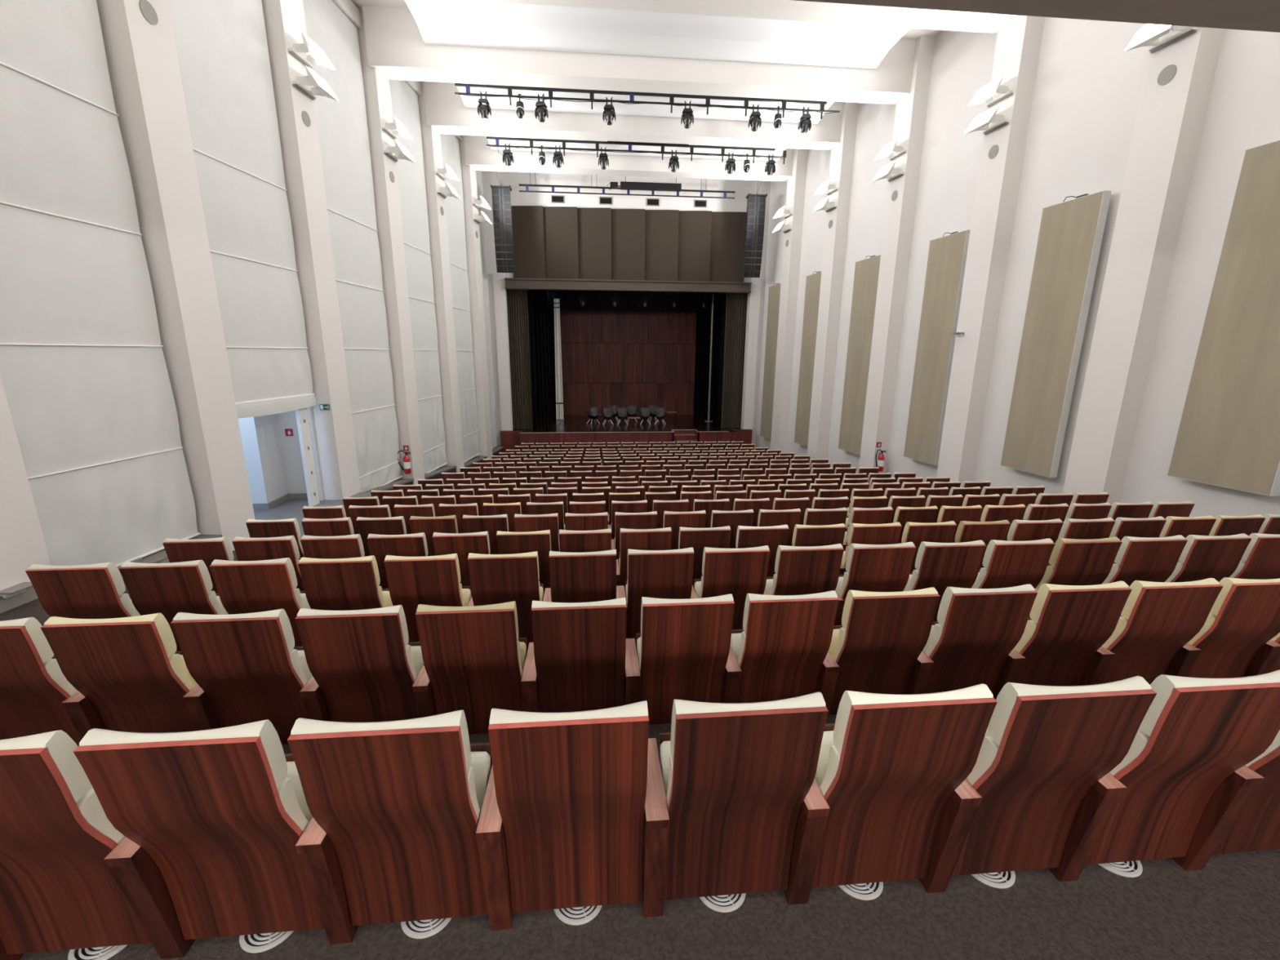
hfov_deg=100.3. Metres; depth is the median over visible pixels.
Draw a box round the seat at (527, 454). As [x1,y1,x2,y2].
[516,452,531,458]
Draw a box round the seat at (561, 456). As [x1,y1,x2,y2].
[547,454,564,462]
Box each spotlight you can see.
[515,93,524,118]
[538,145,545,164]
[743,153,750,172]
[773,106,782,129]
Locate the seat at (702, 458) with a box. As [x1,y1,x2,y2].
[699,456,716,464]
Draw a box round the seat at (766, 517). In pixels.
[757,508,801,546]
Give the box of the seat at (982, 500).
[962,493,1000,521]
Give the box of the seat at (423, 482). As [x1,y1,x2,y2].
[417,478,443,489]
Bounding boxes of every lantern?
[579,292,585,306]
[612,297,617,306]
[642,293,648,306]
[671,293,677,307]
[701,298,707,307]
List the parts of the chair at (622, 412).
backrest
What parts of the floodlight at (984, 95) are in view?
mounting rail, rail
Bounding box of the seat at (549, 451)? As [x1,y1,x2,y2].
[538,448,552,455]
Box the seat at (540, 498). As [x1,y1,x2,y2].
[535,493,568,529]
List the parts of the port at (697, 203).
port glass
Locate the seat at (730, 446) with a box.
[726,444,739,450]
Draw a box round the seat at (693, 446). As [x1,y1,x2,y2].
[682,444,695,450]
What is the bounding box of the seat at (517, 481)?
[502,477,527,488]
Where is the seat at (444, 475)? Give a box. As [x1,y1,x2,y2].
[441,471,465,484]
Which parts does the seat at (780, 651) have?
panel, armrest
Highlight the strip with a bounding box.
[553,298,564,419]
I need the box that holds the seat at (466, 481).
[446,478,471,489]
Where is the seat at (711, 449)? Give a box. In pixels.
[710,447,723,453]
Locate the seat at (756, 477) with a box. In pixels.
[742,474,765,484]
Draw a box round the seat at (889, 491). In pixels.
[884,487,915,506]
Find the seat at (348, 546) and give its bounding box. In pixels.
[300,533,364,559]
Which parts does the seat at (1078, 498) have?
panel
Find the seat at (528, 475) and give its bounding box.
[519,471,542,483]
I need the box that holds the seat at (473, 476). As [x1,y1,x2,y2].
[467,471,490,484]
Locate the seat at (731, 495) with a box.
[715,490,746,511]
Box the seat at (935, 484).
[931,480,960,495]
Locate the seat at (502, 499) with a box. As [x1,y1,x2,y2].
[497,493,530,514]
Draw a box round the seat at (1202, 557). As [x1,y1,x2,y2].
[1164,533,1251,582]
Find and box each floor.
[0,550,1279,959]
[253,492,371,538]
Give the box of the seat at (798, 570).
[764,543,844,625]
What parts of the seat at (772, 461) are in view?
panel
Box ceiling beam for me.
[362,5,916,104]
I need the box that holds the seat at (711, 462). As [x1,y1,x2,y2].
[708,459,727,469]
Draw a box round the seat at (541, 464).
[538,462,558,471]
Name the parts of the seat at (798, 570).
panel, panel, armrest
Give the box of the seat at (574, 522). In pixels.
[564,511,614,550]
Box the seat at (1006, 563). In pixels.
[971,538,1055,617]
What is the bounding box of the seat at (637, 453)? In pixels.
[635,450,650,457]
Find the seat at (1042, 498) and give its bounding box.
[1035,493,1073,506]
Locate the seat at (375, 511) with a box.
[348,504,391,534]
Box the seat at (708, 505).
[693,498,729,528]
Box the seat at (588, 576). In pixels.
[549,549,626,638]
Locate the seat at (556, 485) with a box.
[551,481,577,488]
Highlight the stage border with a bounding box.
[527,289,726,294]
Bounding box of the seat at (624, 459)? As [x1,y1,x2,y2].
[622,457,639,465]
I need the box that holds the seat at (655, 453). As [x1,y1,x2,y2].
[652,450,666,457]
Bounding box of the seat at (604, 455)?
[603,454,618,457]
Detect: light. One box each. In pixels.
[477,90,491,119]
[502,142,514,166]
[534,93,548,122]
[552,145,564,168]
[598,146,608,169]
[602,97,616,124]
[668,150,679,172]
[680,100,693,128]
[724,151,735,173]
[747,103,761,131]
[764,153,775,175]
[797,106,811,133]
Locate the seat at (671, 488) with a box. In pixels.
[648,485,677,500]
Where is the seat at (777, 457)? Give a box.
[774,455,791,473]
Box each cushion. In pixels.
[0,617,53,662]
[0,729,92,802]
[27,562,125,595]
[43,658,77,696]
[44,613,176,657]
[75,789,124,844]
[79,720,287,789]
[118,593,137,616]
[120,560,212,592]
[129,598,140,615]
[164,537,233,560]
[168,653,195,690]
[173,608,294,653]
[180,654,197,686]
[207,591,223,614]
[211,557,297,590]
[216,595,227,614]
[233,535,299,560]
[246,518,301,539]
[277,777,309,831]
[285,761,312,821]
[288,648,307,685]
[290,710,471,777]
[293,588,304,608]
[297,604,408,648]
[297,650,312,681]
[298,538,303,552]
[299,555,380,586]
[300,593,311,608]
[302,517,354,534]
[342,496,379,505]
[348,504,391,517]
[356,515,406,534]
[368,532,427,555]
[371,489,404,496]
[377,586,385,607]
[382,495,417,505]
[382,591,392,607]
[384,553,460,584]
[393,484,422,489]
[394,503,435,516]
[404,644,417,680]
[407,488,439,496]
[409,515,457,533]
[410,645,423,676]
[416,600,518,641]
[417,478,443,484]
[421,494,456,504]
[426,484,453,489]
[432,531,489,554]
[439,502,478,515]
[441,471,465,478]
[443,488,474,495]
[446,478,471,484]
[457,483,485,488]
[458,583,464,606]
[459,494,493,503]
[462,514,508,531]
[462,588,471,606]
[467,471,490,477]
[467,551,539,579]
[467,767,480,821]
[470,751,490,810]
[475,477,499,484]
[478,488,509,494]
[483,502,521,514]
[488,483,516,488]
[489,700,648,724]
[496,529,551,551]
[497,493,530,500]
[502,477,527,483]
[506,466,526,469]
[513,487,543,493]
[514,513,558,524]
[517,640,522,676]
[519,471,542,477]
[519,641,526,672]
[520,482,546,484]
[526,501,564,518]
[530,477,554,479]
[531,597,626,608]
[535,493,567,495]
[539,586,543,601]
[547,487,577,488]
[549,549,616,555]
[551,481,577,484]
[558,476,581,478]
[559,528,611,533]
[565,511,607,515]
[569,500,605,503]
[573,492,604,494]
[582,481,607,483]
[582,486,610,488]
[585,476,608,478]
[595,470,617,471]
[608,492,639,494]
[611,500,647,517]
[612,475,635,477]
[612,480,637,483]
[614,511,657,528]
[615,485,644,493]
[619,527,671,550]
[625,584,626,602]
[627,547,693,562]
[636,637,639,665]
[639,635,641,671]
[640,594,733,635]
[641,480,667,485]
[644,469,666,472]
[644,491,675,500]
[648,485,677,488]
[653,499,688,506]
[659,740,671,797]
[663,510,706,525]
[665,475,688,477]
[666,755,672,807]
[669,469,690,473]
[670,692,826,762]
[671,480,697,485]
[678,525,730,549]
[680,490,711,500]
[691,475,714,479]
[693,498,728,511]
[694,581,701,598]
[699,576,703,598]
[700,480,725,485]
[702,545,768,577]
[706,463,724,469]
[711,509,753,527]
[715,490,746,499]
[716,474,740,480]
[717,468,738,475]
[728,479,755,485]
[729,632,742,662]
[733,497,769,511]
[735,524,788,548]
[737,631,745,666]
[742,474,765,479]
[742,590,837,634]
[749,489,781,498]
[757,479,783,484]
[757,508,800,526]
[764,467,786,474]
[764,578,773,595]
[768,474,791,479]
[770,573,777,595]
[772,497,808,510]
[774,543,842,574]
[777,483,806,489]
[783,488,815,498]
[786,478,812,484]
[787,467,809,474]
[791,523,844,546]
[793,473,816,479]
[803,507,847,524]
[808,483,837,489]
[809,458,828,466]
[811,467,832,474]
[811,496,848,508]
[813,478,839,484]
[814,730,834,787]
[817,488,848,497]
[818,473,841,478]
[819,745,840,796]
[827,628,839,657]
[832,627,845,662]
[833,683,993,755]
[834,466,856,473]
[835,576,843,595]
[839,571,848,597]
[840,482,868,489]
[840,551,845,564]
[841,586,937,631]
[842,546,849,566]
[844,526,849,542]
[845,512,850,527]
[845,542,914,573]
[847,522,901,546]
[848,506,892,526]
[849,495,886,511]
[850,488,882,501]
[857,466,878,473]
[867,472,891,482]
[871,482,899,488]
[884,487,915,496]
[888,495,924,506]
[892,472,915,477]
[893,506,937,522]
[897,476,922,482]
[901,481,930,488]
[901,520,955,542]
[903,574,912,591]
[907,569,919,591]
[915,540,984,570]
[916,487,948,496]
[922,625,934,653]
[924,476,949,482]
[924,494,962,506]
[924,623,943,657]
[931,480,959,488]
[937,505,982,522]
[937,583,1035,626]
[948,486,980,495]
[955,520,1009,542]
[960,480,990,487]
[962,493,999,506]
[965,736,999,786]
[971,572,979,588]
[973,567,987,588]
[980,485,1013,495]
[980,504,1025,521]
[982,538,1053,568]
[987,675,1151,745]
[998,493,1036,505]
[1007,518,1062,541]
[1012,485,1044,494]
[1013,619,1037,653]
[1022,503,1068,519]
[1029,581,1128,622]
[1036,565,1054,588]
[1048,536,1119,566]
[1070,492,1108,504]
[1101,616,1128,648]
[1102,563,1119,584]
[1108,728,1149,776]
[1109,516,1164,537]
[1114,534,1185,564]
[1120,577,1219,619]
[1138,669,1279,736]
[1159,515,1214,537]
[1164,561,1183,582]
[1178,533,1248,562]
[1187,613,1216,644]
[1208,514,1263,536]
[1209,577,1279,615]
[1228,560,1246,577]
[1241,533,1279,560]
[1244,729,1279,766]
[1270,632,1279,641]
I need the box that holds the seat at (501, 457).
[491,455,507,462]
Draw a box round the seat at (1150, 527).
[1109,516,1166,564]
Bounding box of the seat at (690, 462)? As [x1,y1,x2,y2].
[688,460,706,469]
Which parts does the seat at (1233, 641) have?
panel, armrest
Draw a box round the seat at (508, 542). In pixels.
[496,529,551,594]
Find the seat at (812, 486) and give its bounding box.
[808,483,838,497]
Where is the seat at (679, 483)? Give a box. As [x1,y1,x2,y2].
[671,480,697,500]
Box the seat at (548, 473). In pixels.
[545,471,566,482]
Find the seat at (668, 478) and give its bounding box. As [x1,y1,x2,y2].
[665,475,688,486]
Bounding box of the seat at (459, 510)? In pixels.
[438,502,478,533]
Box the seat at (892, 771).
[811,683,997,893]
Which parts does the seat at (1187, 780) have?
panel, armrest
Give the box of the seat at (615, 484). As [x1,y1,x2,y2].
[612,480,637,493]
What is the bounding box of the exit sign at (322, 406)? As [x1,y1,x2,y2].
[319,404,329,409]
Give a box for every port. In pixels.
[551,195,564,203]
[599,196,612,204]
[646,198,659,206]
[693,200,706,208]
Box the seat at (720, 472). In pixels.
[716,468,738,479]
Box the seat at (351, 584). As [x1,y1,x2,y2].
[297,555,392,610]
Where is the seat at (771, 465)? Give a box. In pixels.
[769,462,788,474]
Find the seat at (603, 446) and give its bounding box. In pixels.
[592,444,605,461]
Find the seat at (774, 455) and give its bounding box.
[761,453,777,459]
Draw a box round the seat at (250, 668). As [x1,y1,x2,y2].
[169,608,329,744]
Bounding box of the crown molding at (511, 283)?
[504,277,751,293]
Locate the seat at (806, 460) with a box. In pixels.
[789,458,808,466]
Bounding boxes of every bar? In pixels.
[454,83,839,119]
[486,136,786,164]
[519,172,735,199]
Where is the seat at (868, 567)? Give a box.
[835,542,915,625]
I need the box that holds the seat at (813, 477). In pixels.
[793,473,817,483]
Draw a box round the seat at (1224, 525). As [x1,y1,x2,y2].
[1208,514,1265,559]
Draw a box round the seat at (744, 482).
[728,479,755,490]
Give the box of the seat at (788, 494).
[783,488,815,508]
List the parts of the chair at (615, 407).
backrest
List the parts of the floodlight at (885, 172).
mounting rail, rail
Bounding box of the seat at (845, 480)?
[841,477,868,483]
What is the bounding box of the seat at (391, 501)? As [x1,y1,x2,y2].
[382,495,417,517]
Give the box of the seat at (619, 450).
[617,448,631,457]
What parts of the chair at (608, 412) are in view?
seat, backrest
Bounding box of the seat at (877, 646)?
[827,586,940,715]
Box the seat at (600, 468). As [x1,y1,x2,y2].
[597,465,616,471]
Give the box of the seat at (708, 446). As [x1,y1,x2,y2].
[697,444,710,450]
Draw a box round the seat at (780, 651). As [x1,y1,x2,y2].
[729,590,839,715]
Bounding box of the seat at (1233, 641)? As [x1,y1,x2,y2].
[1186,577,1279,678]
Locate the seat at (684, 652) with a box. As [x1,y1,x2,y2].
[636,594,741,724]
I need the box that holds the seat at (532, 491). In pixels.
[513,487,543,502]
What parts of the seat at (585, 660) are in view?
panel, armrest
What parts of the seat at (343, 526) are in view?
panel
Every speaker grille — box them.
[492,187,510,195]
[492,195,510,202]
[493,202,510,209]
[493,209,511,216]
[493,216,511,223]
[493,223,511,231]
[494,231,511,237]
[494,238,512,244]
[495,244,512,252]
[495,252,513,258]
[496,259,513,266]
[497,266,514,272]
[743,271,759,277]
[744,264,760,271]
[745,251,761,257]
[745,257,761,264]
[746,231,763,237]
[746,237,763,244]
[746,244,762,250]
[747,217,764,223]
[747,223,764,230]
[748,203,764,209]
[748,209,764,217]
[749,196,765,203]
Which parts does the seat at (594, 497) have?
panel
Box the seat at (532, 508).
[526,501,564,533]
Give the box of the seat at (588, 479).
[585,476,608,486]
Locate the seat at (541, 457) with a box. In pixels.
[528,454,545,462]
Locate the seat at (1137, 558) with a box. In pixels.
[1101,534,1187,586]
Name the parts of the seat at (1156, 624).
panel, armrest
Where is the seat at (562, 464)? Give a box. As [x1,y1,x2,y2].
[560,461,579,471]
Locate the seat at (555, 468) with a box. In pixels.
[551,466,571,477]
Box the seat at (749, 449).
[739,447,753,453]
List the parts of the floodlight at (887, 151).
mounting rail, rail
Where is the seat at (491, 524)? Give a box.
[462,514,508,554]
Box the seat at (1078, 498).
[1064,492,1109,519]
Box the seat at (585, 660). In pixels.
[531,597,639,712]
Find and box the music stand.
[555,402,564,426]
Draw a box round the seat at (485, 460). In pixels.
[482,458,501,466]
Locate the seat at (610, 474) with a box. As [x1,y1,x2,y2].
[595,470,617,493]
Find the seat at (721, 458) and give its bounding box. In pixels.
[718,456,735,469]
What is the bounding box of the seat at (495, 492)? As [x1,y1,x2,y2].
[478,488,509,503]
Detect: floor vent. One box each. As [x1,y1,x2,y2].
[67,944,128,959]
[239,930,293,952]
[400,917,452,938]
[553,905,602,925]
[699,893,746,912]
[838,881,883,900]
[971,871,1015,888]
[1097,860,1142,877]
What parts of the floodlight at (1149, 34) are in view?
rail, mounting rail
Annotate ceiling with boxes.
[351,0,943,39]
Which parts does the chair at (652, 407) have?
backrest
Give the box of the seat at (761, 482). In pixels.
[757,479,783,490]
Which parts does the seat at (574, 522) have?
panel, armrest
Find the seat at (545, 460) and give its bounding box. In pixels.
[543,457,560,466]
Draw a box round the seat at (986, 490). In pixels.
[980,485,1013,504]
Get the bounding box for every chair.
[586,407,599,424]
[601,407,614,425]
[608,405,618,422]
[616,407,628,424]
[626,405,638,422]
[639,407,651,425]
[648,404,658,421]
[653,407,666,425]
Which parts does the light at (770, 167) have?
yoke arm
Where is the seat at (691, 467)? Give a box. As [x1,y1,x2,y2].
[684,464,703,480]
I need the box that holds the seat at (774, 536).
[735,524,789,577]
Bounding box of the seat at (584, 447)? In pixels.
[577,444,590,457]
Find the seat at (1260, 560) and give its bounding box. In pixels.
[1228,533,1279,579]
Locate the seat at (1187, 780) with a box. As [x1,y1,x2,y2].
[1085,669,1279,871]
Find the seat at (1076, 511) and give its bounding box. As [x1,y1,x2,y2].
[1065,502,1111,519]
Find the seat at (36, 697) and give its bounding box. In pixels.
[0,617,104,746]
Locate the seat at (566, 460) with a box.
[564,457,581,466]
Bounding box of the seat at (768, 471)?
[764,467,786,479]
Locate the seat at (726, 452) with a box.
[718,450,733,456]
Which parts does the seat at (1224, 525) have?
panel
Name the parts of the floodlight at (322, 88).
rail, mounting rail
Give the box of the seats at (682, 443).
[521,441,743,449]
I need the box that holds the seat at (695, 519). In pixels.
[663,510,706,550]
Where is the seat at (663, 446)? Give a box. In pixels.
[653,444,666,451]
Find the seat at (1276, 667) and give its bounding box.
[1268,632,1279,672]
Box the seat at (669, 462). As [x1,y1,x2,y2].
[667,460,685,470]
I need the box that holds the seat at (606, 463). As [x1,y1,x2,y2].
[604,461,622,476]
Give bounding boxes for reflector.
[404,0,910,68]
[454,82,835,124]
[488,136,786,160]
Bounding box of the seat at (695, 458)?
[680,456,697,464]
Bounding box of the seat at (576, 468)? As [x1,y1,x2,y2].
[574,465,594,476]
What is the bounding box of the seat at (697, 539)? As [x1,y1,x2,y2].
[678,525,730,586]
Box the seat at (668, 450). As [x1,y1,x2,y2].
[664,448,677,453]
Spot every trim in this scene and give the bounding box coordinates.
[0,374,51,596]
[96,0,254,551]
[142,534,222,563]
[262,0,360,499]
[332,0,362,28]
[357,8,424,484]
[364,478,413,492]
[404,80,422,95]
[417,80,464,472]
[423,81,843,150]
[424,466,457,479]
[453,134,462,140]
[458,134,492,458]
[463,134,794,181]
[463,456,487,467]
[469,0,1020,33]
[492,444,503,455]
[493,272,512,430]
[742,277,760,429]
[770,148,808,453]
[794,0,1279,32]
[806,102,858,463]
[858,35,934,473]
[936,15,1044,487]
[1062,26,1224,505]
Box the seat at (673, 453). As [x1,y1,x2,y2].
[669,450,683,457]
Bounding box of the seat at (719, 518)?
[711,509,754,548]
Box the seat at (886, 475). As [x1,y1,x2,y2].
[867,472,891,488]
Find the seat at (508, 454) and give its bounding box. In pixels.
[498,452,514,458]
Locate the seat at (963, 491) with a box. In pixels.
[948,486,981,506]
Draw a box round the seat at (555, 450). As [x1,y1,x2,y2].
[554,448,568,457]
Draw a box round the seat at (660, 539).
[618,527,671,591]
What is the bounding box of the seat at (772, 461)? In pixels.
[768,458,788,468]
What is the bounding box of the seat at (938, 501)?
[924,494,963,522]
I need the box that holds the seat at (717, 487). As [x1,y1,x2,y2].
[713,484,742,499]
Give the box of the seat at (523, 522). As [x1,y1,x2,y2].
[514,513,559,551]
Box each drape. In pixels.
[506,291,537,426]
[532,291,551,422]
[694,311,720,415]
[716,294,726,425]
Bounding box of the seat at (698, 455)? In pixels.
[692,453,707,460]
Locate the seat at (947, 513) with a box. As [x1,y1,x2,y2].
[937,505,982,542]
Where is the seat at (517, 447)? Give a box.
[515,445,528,452]
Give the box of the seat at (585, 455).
[584,454,599,457]
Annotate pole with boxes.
[704,294,714,422]
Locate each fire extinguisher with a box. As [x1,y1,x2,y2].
[397,449,411,474]
[875,448,886,471]
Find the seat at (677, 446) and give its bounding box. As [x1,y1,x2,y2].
[667,444,680,451]
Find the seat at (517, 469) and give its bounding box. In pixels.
[506,466,526,478]
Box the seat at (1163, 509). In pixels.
[1147,501,1195,519]
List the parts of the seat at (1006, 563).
panel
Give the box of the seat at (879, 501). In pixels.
[844,495,887,527]
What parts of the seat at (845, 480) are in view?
panel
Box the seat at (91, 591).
[25,562,140,618]
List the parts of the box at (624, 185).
motor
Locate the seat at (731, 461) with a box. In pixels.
[729,459,747,468]
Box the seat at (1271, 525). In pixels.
[1257,514,1279,534]
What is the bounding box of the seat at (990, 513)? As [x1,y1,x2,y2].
[980,504,1026,540]
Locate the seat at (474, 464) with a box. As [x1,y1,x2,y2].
[472,462,492,472]
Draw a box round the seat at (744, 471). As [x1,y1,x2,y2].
[740,468,762,479]
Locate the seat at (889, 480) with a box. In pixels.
[868,477,895,488]
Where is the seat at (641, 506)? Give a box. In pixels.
[611,500,647,544]
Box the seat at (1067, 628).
[1013,581,1132,686]
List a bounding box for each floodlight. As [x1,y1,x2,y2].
[288,31,335,70]
[292,65,338,101]
[382,115,413,139]
[384,139,415,162]
[435,163,458,181]
[436,182,460,199]
[472,195,490,208]
[473,211,491,224]
[772,220,791,233]
[773,205,792,218]
[813,196,836,212]
[814,178,838,195]
[872,160,903,182]
[874,138,906,160]
[964,105,1008,134]
[968,75,1013,106]
[1124,23,1197,53]
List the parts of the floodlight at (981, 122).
mounting rail, rail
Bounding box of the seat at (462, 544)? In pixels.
[432,531,489,586]
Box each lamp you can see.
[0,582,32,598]
[392,115,413,139]
[394,139,415,162]
[444,163,458,181]
[445,182,460,199]
[480,195,490,208]
[480,211,491,224]
[772,220,785,232]
[773,205,786,218]
[813,196,829,212]
[814,178,831,195]
[950,332,964,336]
[1124,23,1173,51]
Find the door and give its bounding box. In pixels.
[295,407,319,506]
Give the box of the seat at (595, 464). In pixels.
[582,461,600,476]
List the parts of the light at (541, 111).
yoke arm, yoke arm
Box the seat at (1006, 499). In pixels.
[998,493,1037,518]
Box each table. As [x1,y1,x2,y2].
[627,417,640,424]
[666,411,676,421]
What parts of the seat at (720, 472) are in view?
panel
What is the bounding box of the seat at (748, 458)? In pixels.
[737,455,754,469]
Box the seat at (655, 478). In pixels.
[638,475,662,486]
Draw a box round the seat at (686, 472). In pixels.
[669,469,690,480]
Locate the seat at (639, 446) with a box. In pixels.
[637,444,650,451]
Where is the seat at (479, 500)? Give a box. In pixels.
[459,494,493,515]
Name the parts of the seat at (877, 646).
panel, armrest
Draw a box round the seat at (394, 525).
[355,515,406,556]
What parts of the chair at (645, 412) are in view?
backrest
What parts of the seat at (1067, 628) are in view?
panel, armrest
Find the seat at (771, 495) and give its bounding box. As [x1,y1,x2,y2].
[749,489,781,510]
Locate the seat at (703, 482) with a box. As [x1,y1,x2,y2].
[700,480,726,499]
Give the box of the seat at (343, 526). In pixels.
[301,517,364,556]
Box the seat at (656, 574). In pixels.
[625,547,697,648]
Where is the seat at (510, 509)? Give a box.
[483,502,521,532]
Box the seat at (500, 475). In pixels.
[493,471,516,484]
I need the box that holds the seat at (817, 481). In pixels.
[813,478,839,489]
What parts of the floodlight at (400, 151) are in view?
rail, mounting rail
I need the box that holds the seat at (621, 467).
[619,465,638,476]
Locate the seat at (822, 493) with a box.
[817,488,849,516]
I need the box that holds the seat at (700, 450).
[694,448,707,453]
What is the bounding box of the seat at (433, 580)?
[383,553,473,642]
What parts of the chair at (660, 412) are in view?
backrest, seat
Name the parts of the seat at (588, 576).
panel, armrest, panel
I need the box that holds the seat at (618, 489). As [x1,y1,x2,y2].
[615,485,644,500]
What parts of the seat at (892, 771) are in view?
panel, armrest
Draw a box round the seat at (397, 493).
[370,489,404,505]
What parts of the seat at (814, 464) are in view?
panel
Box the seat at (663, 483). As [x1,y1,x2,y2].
[641,480,667,500]
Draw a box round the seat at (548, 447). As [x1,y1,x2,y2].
[546,445,559,452]
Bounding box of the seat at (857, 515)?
[843,506,893,546]
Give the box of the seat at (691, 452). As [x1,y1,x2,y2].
[685,450,700,457]
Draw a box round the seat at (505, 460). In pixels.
[502,457,520,466]
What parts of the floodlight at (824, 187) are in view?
mounting rail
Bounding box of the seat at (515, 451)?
[506,449,519,455]
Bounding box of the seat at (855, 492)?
[847,488,883,515]
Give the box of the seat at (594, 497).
[572,492,608,524]
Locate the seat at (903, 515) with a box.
[893,506,937,543]
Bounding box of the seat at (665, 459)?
[661,456,678,465]
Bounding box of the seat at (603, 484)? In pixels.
[582,481,607,487]
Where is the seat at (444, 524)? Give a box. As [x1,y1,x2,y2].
[409,515,457,555]
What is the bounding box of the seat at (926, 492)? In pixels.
[916,487,949,506]
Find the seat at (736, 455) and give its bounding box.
[727,453,742,460]
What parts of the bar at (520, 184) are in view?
rail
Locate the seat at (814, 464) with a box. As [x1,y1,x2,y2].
[809,462,830,474]
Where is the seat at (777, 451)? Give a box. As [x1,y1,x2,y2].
[766,449,781,455]
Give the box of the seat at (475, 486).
[457,483,485,495]
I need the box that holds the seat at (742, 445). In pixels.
[741,444,754,450]
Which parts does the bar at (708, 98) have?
rail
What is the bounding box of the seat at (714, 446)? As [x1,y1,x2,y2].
[711,444,724,450]
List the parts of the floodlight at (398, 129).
rail, mounting rail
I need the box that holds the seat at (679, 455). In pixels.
[674,453,689,460]
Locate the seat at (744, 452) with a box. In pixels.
[734,449,749,456]
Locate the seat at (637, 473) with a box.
[620,470,641,486]
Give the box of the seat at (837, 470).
[834,466,856,489]
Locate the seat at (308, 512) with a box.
[302,505,346,519]
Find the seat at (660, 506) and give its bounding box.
[653,499,688,528]
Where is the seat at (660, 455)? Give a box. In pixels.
[657,453,672,461]
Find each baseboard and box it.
[0,557,169,613]
[252,493,307,509]
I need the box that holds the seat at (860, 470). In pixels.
[857,466,879,478]
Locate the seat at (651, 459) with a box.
[642,457,658,465]
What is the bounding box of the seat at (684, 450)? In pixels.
[679,448,693,453]
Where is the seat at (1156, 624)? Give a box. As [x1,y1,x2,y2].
[1101,577,1223,684]
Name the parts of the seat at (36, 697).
armrest, panel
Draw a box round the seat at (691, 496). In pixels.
[680,490,711,511]
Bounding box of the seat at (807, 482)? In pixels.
[786,478,812,489]
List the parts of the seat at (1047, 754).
panel, armrest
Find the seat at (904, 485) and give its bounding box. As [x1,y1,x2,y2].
[901,481,930,496]
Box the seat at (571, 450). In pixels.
[570,448,583,461]
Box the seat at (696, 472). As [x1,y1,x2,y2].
[693,469,715,475]
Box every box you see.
[606,175,681,191]
[607,141,688,145]
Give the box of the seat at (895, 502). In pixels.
[888,495,925,523]
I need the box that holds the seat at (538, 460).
[523,457,541,466]
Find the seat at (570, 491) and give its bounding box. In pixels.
[547,487,577,513]
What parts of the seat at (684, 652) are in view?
panel, armrest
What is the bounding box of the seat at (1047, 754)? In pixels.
[951,675,1156,881]
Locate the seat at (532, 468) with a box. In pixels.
[529,466,549,477]
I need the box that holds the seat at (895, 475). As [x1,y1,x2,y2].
[892,472,915,482]
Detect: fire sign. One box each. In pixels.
[284,428,293,435]
[403,445,408,450]
[876,442,881,447]
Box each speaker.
[138,0,158,25]
[301,111,311,126]
[389,171,394,182]
[440,206,444,215]
[490,171,515,272]
[742,180,767,277]
[828,219,832,228]
[891,190,897,200]
[988,144,998,159]
[1157,64,1177,84]
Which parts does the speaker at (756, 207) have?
flying frame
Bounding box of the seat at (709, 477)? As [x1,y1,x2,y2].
[691,475,714,485]
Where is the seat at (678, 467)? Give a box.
[662,464,681,475]
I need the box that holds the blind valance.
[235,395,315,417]
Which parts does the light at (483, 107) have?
yoke arm, yoke arm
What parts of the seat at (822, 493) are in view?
panel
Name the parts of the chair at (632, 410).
backrest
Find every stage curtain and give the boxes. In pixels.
[506,288,532,428]
[547,292,721,311]
[720,293,747,427]
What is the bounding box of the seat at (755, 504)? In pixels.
[733,497,769,526]
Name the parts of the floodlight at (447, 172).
mounting rail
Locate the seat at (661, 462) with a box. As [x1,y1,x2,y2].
[646,460,664,470]
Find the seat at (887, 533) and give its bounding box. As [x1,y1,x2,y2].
[840,522,902,572]
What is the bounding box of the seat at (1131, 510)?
[1107,502,1153,520]
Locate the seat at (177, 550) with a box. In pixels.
[162,537,233,593]
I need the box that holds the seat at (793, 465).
[790,462,809,468]
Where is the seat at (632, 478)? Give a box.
[612,475,635,481]
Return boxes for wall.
[238,410,306,503]
[239,395,497,500]
[481,170,770,450]
[547,310,697,414]
[560,310,696,415]
[755,17,1279,517]
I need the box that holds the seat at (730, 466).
[727,463,746,478]
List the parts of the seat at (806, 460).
panel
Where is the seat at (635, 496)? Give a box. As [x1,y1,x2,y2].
[608,492,639,528]
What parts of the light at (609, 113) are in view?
yoke arm, yoke arm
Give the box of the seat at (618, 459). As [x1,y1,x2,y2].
[603,457,620,466]
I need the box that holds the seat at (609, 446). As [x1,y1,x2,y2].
[607,444,620,454]
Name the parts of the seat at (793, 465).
panel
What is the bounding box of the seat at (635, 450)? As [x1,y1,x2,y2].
[633,448,646,453]
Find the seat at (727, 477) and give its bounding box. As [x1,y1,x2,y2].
[716,474,740,485]
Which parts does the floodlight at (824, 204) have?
mounting rail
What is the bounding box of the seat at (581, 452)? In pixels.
[568,451,582,466]
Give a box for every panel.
[0,0,200,566]
[168,0,314,404]
[302,0,402,492]
[389,79,447,473]
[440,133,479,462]
[511,205,545,278]
[542,206,578,279]
[577,208,611,279]
[611,208,644,279]
[644,209,679,280]
[677,210,711,281]
[709,211,746,282]
[760,283,781,439]
[794,271,821,447]
[838,254,880,455]
[903,230,970,465]
[1000,190,1111,477]
[1167,139,1279,496]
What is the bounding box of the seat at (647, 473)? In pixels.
[644,469,666,480]
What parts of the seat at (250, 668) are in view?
armrest, panel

